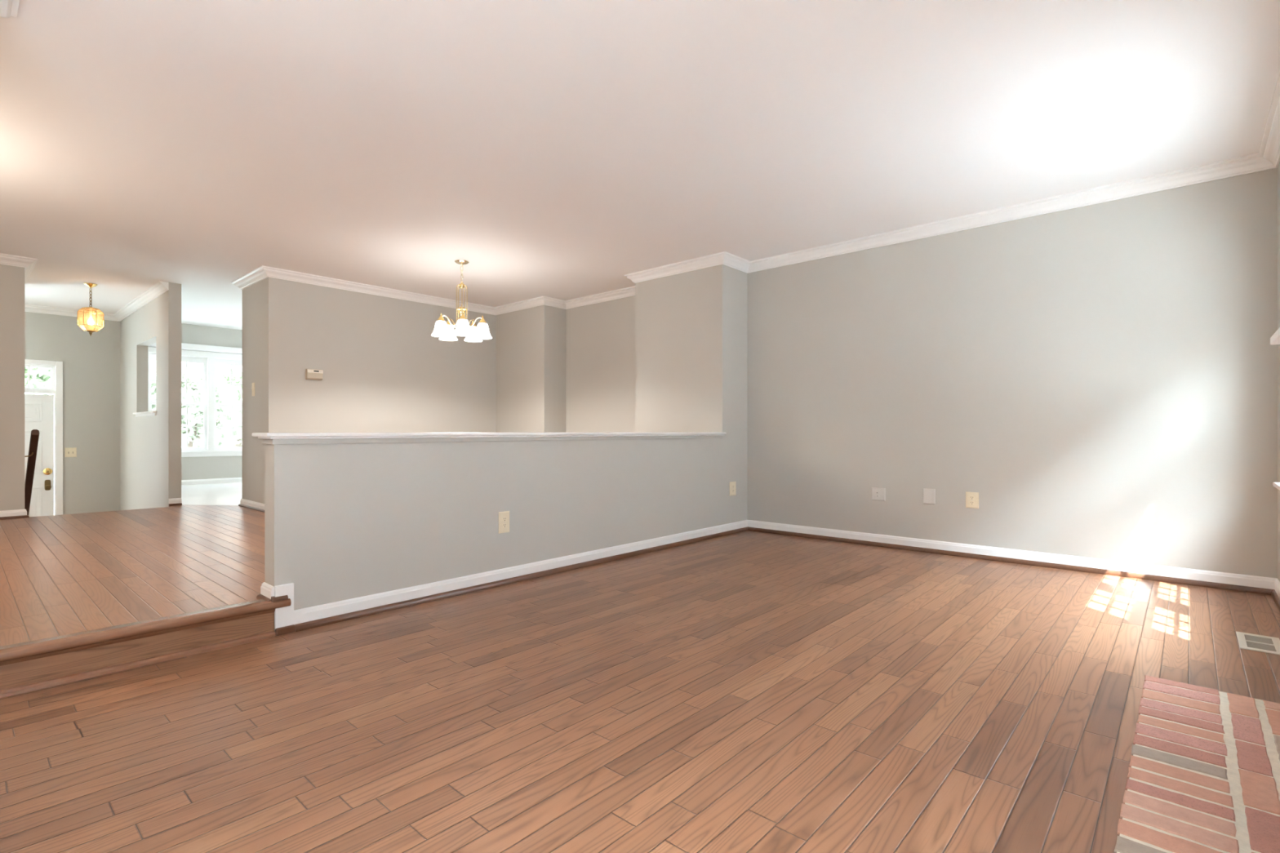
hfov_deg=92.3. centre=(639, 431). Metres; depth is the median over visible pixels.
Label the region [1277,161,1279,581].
wall
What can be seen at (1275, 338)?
mantel
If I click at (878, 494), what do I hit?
cable plate
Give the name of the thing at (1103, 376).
wall
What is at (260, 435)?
trim
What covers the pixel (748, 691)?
floor
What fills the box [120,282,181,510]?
wall
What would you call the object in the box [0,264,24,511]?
wall
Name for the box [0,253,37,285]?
trim
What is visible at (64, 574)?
floor
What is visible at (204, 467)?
wall
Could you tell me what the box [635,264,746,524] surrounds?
wall
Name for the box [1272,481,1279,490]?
window
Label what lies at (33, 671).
stair riser
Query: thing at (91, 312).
socket
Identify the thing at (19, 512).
baseboard
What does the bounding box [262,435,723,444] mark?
trim
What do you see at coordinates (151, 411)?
window sill
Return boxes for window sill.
[133,410,156,414]
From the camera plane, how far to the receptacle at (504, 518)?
3.87 m
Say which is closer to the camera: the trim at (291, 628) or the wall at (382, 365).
the trim at (291, 628)
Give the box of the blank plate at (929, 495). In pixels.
[923,488,935,504]
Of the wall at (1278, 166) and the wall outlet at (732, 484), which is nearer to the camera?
the wall at (1278, 166)
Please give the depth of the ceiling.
3.31 m
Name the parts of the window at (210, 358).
sash, sash, head cornice, sash, sash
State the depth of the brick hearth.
1.71 m
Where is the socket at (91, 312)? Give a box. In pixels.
[88,308,92,318]
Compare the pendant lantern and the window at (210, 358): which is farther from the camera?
the window at (210, 358)
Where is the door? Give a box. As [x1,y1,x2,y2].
[24,359,62,517]
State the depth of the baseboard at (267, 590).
2.93 m
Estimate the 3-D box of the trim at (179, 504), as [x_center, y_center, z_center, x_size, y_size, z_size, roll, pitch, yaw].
[-5.104,0.799,6.755,0.028,0.022,0.115,0,0,42]
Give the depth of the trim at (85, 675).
2.49 m
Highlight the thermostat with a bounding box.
[306,368,323,380]
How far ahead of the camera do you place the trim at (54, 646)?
2.50 m
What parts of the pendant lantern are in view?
frame, chain, bulb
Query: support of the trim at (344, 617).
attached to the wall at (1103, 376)
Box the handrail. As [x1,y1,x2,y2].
[24,429,39,515]
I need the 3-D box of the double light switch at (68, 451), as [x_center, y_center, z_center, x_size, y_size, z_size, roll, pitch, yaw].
[-7.636,0.278,8.250,0.020,0.128,0.116,0,0,42]
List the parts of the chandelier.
lamp shade, lamp shade, arm, arm, chain, arm, lamp shade, arm, lamp shade, arm, lamp shade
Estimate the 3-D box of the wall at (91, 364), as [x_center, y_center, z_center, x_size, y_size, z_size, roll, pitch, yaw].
[-8.614,-0.003,7.274,0.140,3.265,3.785,0,0,42]
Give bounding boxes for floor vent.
[1235,631,1279,655]
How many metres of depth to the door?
8.12 m
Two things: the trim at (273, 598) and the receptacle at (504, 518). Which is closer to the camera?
the trim at (273, 598)
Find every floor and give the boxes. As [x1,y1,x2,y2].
[0,482,264,646]
[0,530,1279,852]
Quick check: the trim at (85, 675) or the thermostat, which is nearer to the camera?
the trim at (85, 675)
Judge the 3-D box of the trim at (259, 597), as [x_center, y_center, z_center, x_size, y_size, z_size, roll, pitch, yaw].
[-0.550,0.799,4.339,0.158,0.022,3.767,0,0,42]
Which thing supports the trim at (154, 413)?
attached to the wall at (150, 446)
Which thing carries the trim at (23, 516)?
attached to the wall at (11, 277)
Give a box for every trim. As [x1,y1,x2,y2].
[0,0,1279,315]
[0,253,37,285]
[0,515,29,519]
[0,598,291,666]
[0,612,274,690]
[0,631,275,697]
[24,280,168,321]
[135,412,156,417]
[168,502,182,506]
[238,503,264,512]
[251,432,726,439]
[256,594,271,601]
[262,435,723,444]
[271,595,288,602]
[274,582,302,630]
[274,624,295,635]
[294,526,1279,631]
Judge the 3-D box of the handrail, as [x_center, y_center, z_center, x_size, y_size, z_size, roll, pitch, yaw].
[-6.356,0.522,6.365,1.420,1.087,0.105,0,0,42]
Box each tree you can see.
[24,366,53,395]
[197,366,242,446]
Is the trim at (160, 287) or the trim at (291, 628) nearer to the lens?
the trim at (291, 628)
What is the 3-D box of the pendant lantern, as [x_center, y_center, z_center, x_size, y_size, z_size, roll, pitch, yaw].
[-6.075,-1.344,6.800,0.208,0.582,0.217,0,0,42]
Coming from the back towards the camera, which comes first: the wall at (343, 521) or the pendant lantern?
the pendant lantern
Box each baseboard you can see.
[0,509,26,516]
[168,497,182,503]
[181,477,242,484]
[240,498,264,510]
[260,582,274,599]
[293,520,1279,622]
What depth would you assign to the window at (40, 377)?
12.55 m
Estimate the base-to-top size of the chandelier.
0.734 m
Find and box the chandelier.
[431,259,492,342]
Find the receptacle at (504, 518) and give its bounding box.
[502,516,506,521]
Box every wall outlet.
[498,511,509,533]
[729,481,736,496]
[965,492,978,508]
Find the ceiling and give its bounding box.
[0,0,1279,329]
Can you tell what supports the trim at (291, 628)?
attached to the wall at (343, 521)
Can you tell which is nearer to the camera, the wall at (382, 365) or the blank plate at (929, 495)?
the blank plate at (929, 495)
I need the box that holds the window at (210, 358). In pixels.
[147,342,242,457]
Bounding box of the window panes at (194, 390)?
[151,370,242,447]
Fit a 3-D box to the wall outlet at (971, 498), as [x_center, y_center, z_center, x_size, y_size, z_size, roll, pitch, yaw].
[2.530,0.522,4.685,0.090,0.122,0.009,0,0,42]
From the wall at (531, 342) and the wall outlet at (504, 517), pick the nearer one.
the wall outlet at (504, 517)
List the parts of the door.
transom sash, lock plate, knob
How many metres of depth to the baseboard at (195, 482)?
9.56 m
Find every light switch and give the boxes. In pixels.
[64,447,76,457]
[251,382,254,395]
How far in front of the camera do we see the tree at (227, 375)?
22.46 m
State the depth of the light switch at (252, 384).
6.45 m
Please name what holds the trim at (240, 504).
attached to the wall at (382, 365)
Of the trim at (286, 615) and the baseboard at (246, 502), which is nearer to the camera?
the trim at (286, 615)
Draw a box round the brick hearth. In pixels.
[1114,675,1279,852]
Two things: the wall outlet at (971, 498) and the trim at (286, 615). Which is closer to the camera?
the trim at (286, 615)
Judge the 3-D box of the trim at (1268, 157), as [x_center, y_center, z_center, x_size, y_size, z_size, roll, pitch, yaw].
[-1.872,-1.593,3.469,8.192,0.085,7.685,0,0,42]
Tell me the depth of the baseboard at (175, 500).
6.76 m
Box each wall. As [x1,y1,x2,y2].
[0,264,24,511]
[24,311,119,514]
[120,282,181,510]
[155,323,242,479]
[242,276,495,503]
[264,438,722,609]
[495,305,565,432]
[565,168,1277,577]
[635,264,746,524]
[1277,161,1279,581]
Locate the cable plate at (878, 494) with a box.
[871,487,885,501]
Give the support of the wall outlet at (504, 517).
attached to the wall at (343, 521)
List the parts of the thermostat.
panel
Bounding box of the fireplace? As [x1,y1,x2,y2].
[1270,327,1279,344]
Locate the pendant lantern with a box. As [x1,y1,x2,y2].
[77,282,103,336]
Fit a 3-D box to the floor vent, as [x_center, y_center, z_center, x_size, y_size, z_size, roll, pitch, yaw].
[2.806,0.957,2.784,0.143,0.006,0.290,0,0,42]
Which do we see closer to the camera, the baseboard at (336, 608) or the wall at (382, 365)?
the baseboard at (336, 608)

